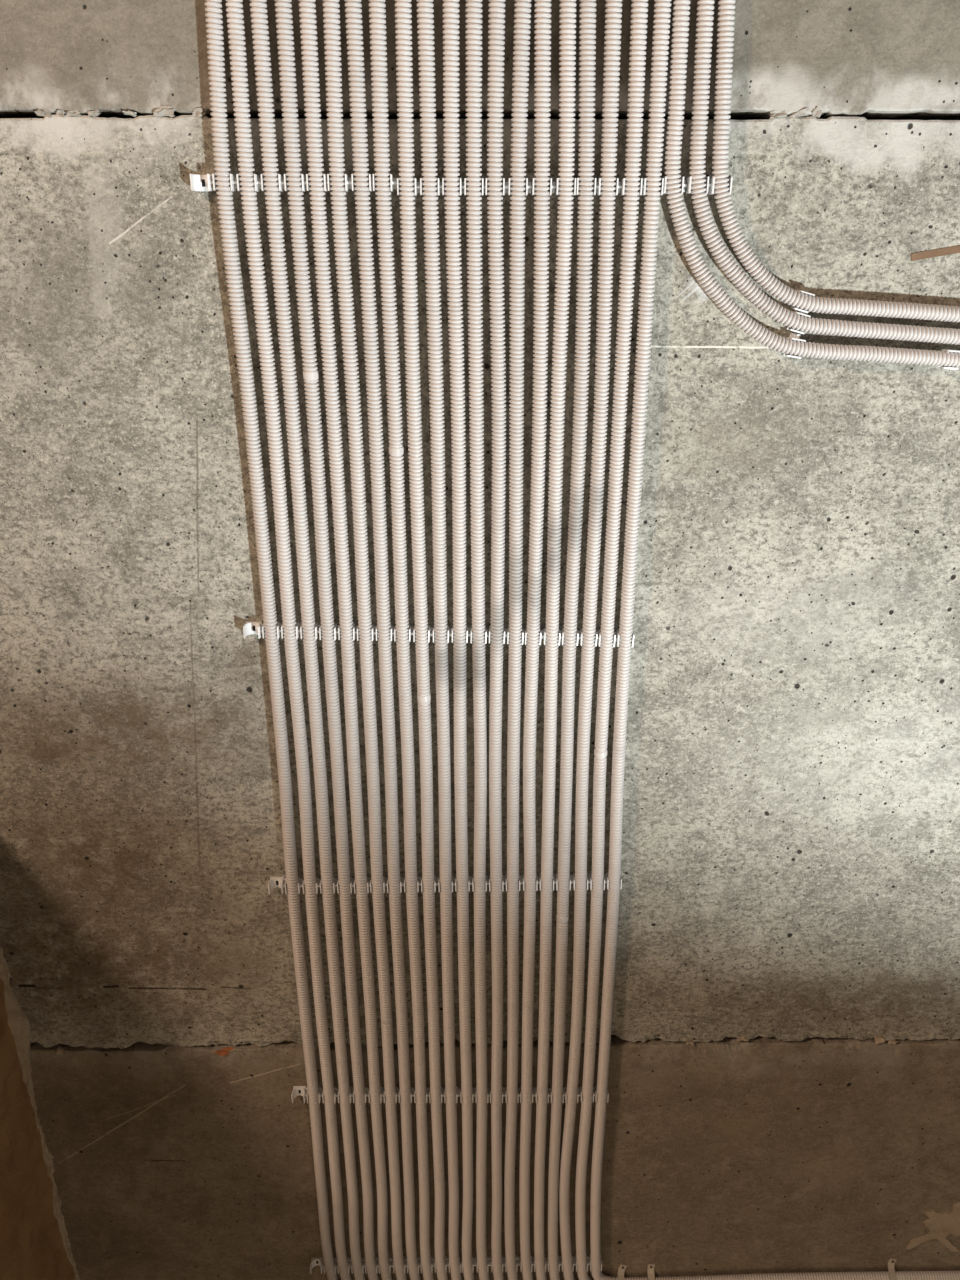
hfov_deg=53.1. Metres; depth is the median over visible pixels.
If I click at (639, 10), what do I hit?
conduit
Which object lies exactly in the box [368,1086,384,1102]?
clip
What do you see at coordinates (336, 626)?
clip
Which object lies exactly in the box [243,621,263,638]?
clip
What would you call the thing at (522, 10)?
conduit
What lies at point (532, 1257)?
clip
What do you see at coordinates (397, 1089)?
clip
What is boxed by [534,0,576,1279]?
conduit
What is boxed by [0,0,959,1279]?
ceiling
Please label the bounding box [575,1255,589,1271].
clip
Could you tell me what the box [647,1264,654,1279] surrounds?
strap
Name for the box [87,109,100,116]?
crumb
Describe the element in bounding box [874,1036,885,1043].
crumb
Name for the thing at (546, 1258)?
clip
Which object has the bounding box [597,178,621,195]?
clip
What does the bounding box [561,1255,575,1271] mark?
clip
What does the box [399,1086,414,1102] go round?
clip
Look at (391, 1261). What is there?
clip
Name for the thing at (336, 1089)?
clip
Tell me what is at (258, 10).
conduit
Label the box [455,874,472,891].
clip
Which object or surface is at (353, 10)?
conduit
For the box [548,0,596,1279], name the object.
conduit
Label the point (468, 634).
clip
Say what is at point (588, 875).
clip
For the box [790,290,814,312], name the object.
clip
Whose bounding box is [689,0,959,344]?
conduit
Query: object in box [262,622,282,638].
clip
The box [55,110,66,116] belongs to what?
crumb
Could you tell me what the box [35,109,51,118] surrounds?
crumb
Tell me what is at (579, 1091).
clip
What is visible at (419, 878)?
clip
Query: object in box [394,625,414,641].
clip
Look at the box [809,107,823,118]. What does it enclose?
crumb
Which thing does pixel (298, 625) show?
clip
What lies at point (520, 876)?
clip
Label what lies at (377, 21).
conduit
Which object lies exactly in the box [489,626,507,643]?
clip
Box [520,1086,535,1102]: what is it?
clip
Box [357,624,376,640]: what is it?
clip
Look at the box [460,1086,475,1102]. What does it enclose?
clip
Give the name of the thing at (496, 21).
conduit
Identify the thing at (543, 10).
conduit
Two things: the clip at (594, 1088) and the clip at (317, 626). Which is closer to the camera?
the clip at (317, 626)
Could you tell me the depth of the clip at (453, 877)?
1.44 m
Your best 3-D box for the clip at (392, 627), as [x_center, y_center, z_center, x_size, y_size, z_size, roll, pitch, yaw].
[-0.126,-0.010,1.290,0.026,0.020,0.017,1,-68,-1]
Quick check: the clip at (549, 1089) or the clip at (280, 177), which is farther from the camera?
the clip at (549, 1089)
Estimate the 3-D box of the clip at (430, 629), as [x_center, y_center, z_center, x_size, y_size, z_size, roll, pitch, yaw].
[-0.076,-0.008,1.291,0.026,0.020,0.017,1,-68,-1]
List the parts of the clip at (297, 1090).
plate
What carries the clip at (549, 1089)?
attached to the ceiling
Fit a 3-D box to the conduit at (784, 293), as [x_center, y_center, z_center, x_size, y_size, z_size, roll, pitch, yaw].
[0.337,-0.635,1.034,0.282,0.018,0.820,-29,-71,11]
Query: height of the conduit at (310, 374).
0.018 m
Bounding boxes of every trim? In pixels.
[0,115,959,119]
[0,946,80,1279]
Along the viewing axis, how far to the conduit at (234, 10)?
1.25 m
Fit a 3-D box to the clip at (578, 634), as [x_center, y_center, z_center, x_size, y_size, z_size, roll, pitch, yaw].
[0.123,-0.004,1.293,0.026,0.020,0.017,1,-68,-1]
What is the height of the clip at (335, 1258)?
0.020 m
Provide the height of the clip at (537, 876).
0.020 m
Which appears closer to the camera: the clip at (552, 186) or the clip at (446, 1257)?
the clip at (552, 186)
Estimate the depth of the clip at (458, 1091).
1.60 m
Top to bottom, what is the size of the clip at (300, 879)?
0.020 m
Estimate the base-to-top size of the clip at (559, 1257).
0.020 m
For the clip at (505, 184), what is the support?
attached to the ceiling
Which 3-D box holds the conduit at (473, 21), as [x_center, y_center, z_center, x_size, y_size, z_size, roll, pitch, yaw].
[0.641,0.170,1.359,1.310,0.018,2.616,0,-68,0]
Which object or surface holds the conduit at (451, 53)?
attached to the ceiling
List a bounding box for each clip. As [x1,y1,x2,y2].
[190,174,213,191]
[212,174,236,191]
[236,174,261,191]
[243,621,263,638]
[261,174,284,191]
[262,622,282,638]
[268,877,285,893]
[281,622,301,638]
[284,174,306,191]
[285,877,303,893]
[291,1086,307,1102]
[300,622,320,639]
[302,876,320,893]
[306,174,327,191]
[306,1086,322,1102]
[310,1257,323,1273]
[319,623,339,639]
[320,876,337,893]
[322,1086,338,1102]
[324,1257,337,1273]
[327,174,351,191]
[337,876,354,893]
[337,1257,351,1273]
[338,623,358,639]
[338,1086,353,1102]
[351,174,375,191]
[351,1257,365,1273]
[353,1086,368,1102]
[354,876,370,892]
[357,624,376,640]
[365,1257,378,1273]
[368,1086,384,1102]
[370,875,387,892]
[373,174,396,191]
[376,624,394,640]
[378,1257,393,1273]
[383,1086,399,1102]
[387,875,404,892]
[393,1256,406,1272]
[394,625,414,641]
[397,178,419,195]
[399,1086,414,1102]
[404,875,421,891]
[407,1256,420,1272]
[413,625,433,641]
[414,1086,429,1102]
[420,178,441,195]
[421,875,438,891]
[421,1256,434,1272]
[429,1086,444,1102]
[433,626,451,642]
[435,1256,448,1272]
[438,875,455,891]
[442,178,463,195]
[444,1086,460,1102]
[449,1256,461,1272]
[452,626,470,642]
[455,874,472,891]
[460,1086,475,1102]
[462,1256,475,1272]
[464,178,487,195]
[470,626,488,643]
[472,874,489,891]
[475,1086,490,1102]
[477,1256,490,1272]
[485,178,508,195]
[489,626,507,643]
[489,874,505,891]
[490,1086,505,1102]
[491,1256,505,1271]
[505,1255,519,1271]
[506,874,522,890]
[506,1086,520,1102]
[507,627,524,644]
[508,178,531,195]
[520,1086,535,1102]
[520,1255,533,1271]
[523,873,539,890]
[524,628,543,644]
[532,178,555,195]
[534,1256,547,1271]
[535,1086,550,1102]
[539,873,556,890]
[543,628,561,644]
[547,1255,561,1271]
[550,1086,564,1102]
[556,178,579,195]
[556,873,572,890]
[561,628,580,645]
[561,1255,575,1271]
[565,1086,580,1102]
[573,873,589,889]
[575,178,598,195]
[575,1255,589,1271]
[580,629,598,645]
[580,1085,595,1102]
[589,1254,601,1270]
[590,873,606,889]
[595,1085,608,1102]
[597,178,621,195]
[597,630,616,646]
[606,872,621,889]
[616,630,633,646]
[621,178,642,195]
[641,178,663,195]
[663,177,686,193]
[686,176,711,193]
[709,177,732,194]
[783,333,805,358]
[786,309,810,333]
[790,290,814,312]
[937,349,959,369]
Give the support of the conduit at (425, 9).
attached to the ceiling
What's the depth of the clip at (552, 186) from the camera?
1.08 m
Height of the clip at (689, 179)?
0.020 m
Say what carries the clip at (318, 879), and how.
attached to the ceiling
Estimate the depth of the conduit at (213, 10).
1.25 m
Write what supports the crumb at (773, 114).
attached to the ceiling
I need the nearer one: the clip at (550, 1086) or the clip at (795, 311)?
the clip at (795, 311)
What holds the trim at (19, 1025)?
attached to the wall
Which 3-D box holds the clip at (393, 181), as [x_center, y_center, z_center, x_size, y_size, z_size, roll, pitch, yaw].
[-0.107,-0.517,1.085,0.026,0.020,0.017,0,-68,0]
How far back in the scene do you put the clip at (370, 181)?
1.08 m
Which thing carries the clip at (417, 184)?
attached to the ceiling
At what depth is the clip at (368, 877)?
1.44 m
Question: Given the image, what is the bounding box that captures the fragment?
[213,1047,233,1055]
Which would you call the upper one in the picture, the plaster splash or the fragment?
the fragment
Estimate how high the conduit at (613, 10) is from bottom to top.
0.018 m
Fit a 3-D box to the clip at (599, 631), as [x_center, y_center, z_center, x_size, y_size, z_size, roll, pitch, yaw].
[0.173,-0.002,1.293,0.026,0.020,0.017,1,-68,-1]
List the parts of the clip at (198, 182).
plate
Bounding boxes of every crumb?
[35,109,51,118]
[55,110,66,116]
[56,1046,66,1054]
[67,110,81,115]
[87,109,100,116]
[122,110,137,116]
[153,105,175,117]
[192,108,205,116]
[686,1041,694,1045]
[736,1037,748,1040]
[769,111,786,118]
[789,108,808,117]
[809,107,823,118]
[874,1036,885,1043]
[888,1040,897,1043]
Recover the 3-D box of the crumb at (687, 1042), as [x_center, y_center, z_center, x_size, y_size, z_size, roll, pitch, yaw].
[0.344,0.659,1.573,0.015,0.009,0.008,-1,-68,0]
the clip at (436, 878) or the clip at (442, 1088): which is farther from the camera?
the clip at (442, 1088)
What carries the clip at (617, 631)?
attached to the ceiling
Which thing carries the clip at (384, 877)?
attached to the ceiling
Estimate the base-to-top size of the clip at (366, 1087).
0.020 m
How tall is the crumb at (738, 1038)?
0.010 m
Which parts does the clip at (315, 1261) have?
plate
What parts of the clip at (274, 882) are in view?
plate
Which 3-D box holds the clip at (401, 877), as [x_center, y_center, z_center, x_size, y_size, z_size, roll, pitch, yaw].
[-0.126,0.367,1.442,0.026,0.020,0.017,-1,-68,0]
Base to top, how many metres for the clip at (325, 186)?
0.020 m
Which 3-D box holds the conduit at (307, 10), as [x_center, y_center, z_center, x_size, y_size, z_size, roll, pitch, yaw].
[0.046,0.493,1.489,1.171,0.018,3.145,-26,-70,10]
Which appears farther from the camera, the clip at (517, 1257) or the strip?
the clip at (517, 1257)
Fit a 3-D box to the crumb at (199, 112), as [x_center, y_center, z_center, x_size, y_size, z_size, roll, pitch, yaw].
[-0.313,-0.588,1.071,0.015,0.013,0.010,1,-68,0]
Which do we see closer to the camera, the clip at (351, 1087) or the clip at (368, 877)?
the clip at (368, 877)
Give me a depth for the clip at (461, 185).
1.08 m
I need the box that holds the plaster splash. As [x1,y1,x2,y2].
[906,1202,959,1251]
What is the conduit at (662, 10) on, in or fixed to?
attached to the ceiling
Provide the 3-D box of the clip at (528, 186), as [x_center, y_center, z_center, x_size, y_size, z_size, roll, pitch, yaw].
[0.045,-0.513,1.087,0.026,0.020,0.017,0,-68,0]
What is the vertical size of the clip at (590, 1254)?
0.020 m
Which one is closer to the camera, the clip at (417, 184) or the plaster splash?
the clip at (417, 184)
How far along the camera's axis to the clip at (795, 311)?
1.14 m
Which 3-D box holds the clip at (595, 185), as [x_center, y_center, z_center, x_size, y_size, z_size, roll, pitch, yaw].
[0.122,-0.513,1.087,0.026,0.020,0.017,0,-68,0]
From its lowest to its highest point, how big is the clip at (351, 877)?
0.020 m
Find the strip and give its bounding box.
[911,245,959,260]
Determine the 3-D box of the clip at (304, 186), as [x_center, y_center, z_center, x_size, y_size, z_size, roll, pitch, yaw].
[-0.206,-0.517,1.085,0.026,0.020,0.017,0,-68,0]
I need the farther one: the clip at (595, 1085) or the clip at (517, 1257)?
the clip at (517, 1257)
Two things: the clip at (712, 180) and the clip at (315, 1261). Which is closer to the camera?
the clip at (712, 180)
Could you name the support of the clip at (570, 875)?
attached to the ceiling
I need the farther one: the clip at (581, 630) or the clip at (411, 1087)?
the clip at (411, 1087)
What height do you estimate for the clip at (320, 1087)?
0.020 m
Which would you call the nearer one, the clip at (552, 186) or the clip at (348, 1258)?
the clip at (552, 186)
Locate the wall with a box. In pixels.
[0,978,74,1279]
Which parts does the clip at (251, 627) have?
plate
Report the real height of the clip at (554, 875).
0.020 m
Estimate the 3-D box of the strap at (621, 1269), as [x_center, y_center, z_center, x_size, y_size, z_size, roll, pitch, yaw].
[0.259,1.176,1.767,0.013,0.024,0.043,16,-69,-6]
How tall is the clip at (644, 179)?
0.020 m
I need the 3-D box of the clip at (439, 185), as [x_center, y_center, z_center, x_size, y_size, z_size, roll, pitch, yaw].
[-0.054,-0.513,1.087,0.026,0.020,0.017,0,-68,0]
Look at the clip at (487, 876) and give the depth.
1.44 m
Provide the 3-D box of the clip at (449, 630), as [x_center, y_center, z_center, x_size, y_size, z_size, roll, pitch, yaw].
[-0.050,-0.008,1.291,0.026,0.020,0.017,1,-68,-1]
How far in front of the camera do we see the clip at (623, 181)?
1.08 m
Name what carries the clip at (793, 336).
attached to the ceiling
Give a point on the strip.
(954, 249)
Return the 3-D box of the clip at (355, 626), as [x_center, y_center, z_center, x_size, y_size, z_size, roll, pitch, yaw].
[-0.176,-0.011,1.290,0.026,0.020,0.017,1,-68,-1]
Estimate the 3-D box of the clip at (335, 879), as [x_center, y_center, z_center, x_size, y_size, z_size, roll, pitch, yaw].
[-0.226,0.368,1.443,0.026,0.020,0.017,-1,-68,0]
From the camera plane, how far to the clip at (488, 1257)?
1.75 m
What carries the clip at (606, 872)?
attached to the ceiling
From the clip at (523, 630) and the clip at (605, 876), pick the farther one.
the clip at (605, 876)
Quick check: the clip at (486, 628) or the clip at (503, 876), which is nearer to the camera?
the clip at (486, 628)
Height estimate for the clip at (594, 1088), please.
0.020 m
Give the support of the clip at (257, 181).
attached to the ceiling
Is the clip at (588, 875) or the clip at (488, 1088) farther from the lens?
the clip at (488, 1088)
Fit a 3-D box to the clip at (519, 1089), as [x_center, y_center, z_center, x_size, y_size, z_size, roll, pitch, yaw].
[0.056,0.758,1.600,0.026,0.020,0.017,0,-68,0]
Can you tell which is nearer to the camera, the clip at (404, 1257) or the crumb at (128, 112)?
the crumb at (128, 112)
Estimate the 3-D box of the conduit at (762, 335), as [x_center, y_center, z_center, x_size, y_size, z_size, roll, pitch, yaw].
[0.313,-0.602,1.047,0.312,0.018,0.891,-30,-71,11]
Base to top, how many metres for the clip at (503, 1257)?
0.020 m
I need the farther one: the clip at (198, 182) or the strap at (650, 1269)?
the strap at (650, 1269)
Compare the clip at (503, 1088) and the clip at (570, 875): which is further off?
the clip at (503, 1088)
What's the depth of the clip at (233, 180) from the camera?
1.08 m
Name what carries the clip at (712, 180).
attached to the ceiling
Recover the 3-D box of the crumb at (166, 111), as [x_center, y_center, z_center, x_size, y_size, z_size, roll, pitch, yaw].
[-0.349,-0.589,1.070,0.026,0.016,0.015,8,-68,-3]
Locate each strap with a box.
[618,1264,626,1279]
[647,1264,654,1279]
[888,1258,896,1279]
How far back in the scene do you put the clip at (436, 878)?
1.44 m
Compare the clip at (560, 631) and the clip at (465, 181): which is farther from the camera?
the clip at (560, 631)
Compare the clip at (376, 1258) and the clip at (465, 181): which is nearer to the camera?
the clip at (465, 181)
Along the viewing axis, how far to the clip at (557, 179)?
1.08 m
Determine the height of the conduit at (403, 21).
0.018 m
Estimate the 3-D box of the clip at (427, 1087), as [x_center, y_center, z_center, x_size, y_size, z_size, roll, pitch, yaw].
[-0.096,0.758,1.600,0.026,0.020,0.017,0,-68,0]
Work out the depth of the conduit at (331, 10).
1.25 m
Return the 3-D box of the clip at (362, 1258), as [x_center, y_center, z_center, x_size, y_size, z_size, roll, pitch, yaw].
[-0.221,1.144,1.756,0.026,0.020,0.017,-1,-68,0]
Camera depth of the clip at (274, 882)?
1.45 m
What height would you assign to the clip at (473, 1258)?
0.020 m
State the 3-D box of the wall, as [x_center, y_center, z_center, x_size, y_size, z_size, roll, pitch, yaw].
[-0.810,1.655,0.533,0.126,2.728,2.028,0,-68,0]
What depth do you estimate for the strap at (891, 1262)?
1.76 m
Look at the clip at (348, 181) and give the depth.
1.08 m
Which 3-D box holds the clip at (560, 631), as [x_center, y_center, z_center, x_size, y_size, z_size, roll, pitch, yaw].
[0.099,-0.004,1.292,0.026,0.020,0.017,1,-68,-1]
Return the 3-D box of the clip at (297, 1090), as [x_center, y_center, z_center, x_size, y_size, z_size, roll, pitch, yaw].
[-0.299,0.758,1.600,0.026,0.020,0.017,0,-68,0]
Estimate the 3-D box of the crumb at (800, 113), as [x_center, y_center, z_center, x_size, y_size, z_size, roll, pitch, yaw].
[0.356,-0.587,1.072,0.022,0.012,0.008,-13,-69,5]
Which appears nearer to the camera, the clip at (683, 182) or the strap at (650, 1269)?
the clip at (683, 182)
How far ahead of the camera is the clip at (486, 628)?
1.29 m
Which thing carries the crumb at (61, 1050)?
attached to the ceiling
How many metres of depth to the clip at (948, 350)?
1.15 m
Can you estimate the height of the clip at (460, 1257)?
0.020 m
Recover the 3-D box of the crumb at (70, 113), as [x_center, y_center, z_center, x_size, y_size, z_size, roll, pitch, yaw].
[-0.452,-0.587,1.071,0.015,0.013,0.008,-3,-68,1]
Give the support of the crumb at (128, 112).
attached to the ceiling
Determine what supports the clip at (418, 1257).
attached to the ceiling
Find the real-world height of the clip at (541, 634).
0.020 m
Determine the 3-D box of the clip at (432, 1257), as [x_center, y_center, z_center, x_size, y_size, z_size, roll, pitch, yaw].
[-0.095,1.143,1.756,0.026,0.020,0.017,-1,-68,0]
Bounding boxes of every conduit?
[204,0,337,1279]
[226,0,350,1279]
[250,0,364,1279]
[275,0,378,1279]
[299,0,391,1279]
[323,0,406,1279]
[344,0,420,1279]
[369,0,433,1279]
[395,0,447,1279]
[416,0,461,1279]
[442,0,473,1279]
[465,0,488,1279]
[487,0,505,1279]
[504,0,531,1279]
[519,0,551,1279]
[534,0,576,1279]
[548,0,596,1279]
[559,0,621,1279]
[575,0,647,1279]
[590,0,959,1279]
[665,0,959,367]
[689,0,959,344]
[712,0,959,321]

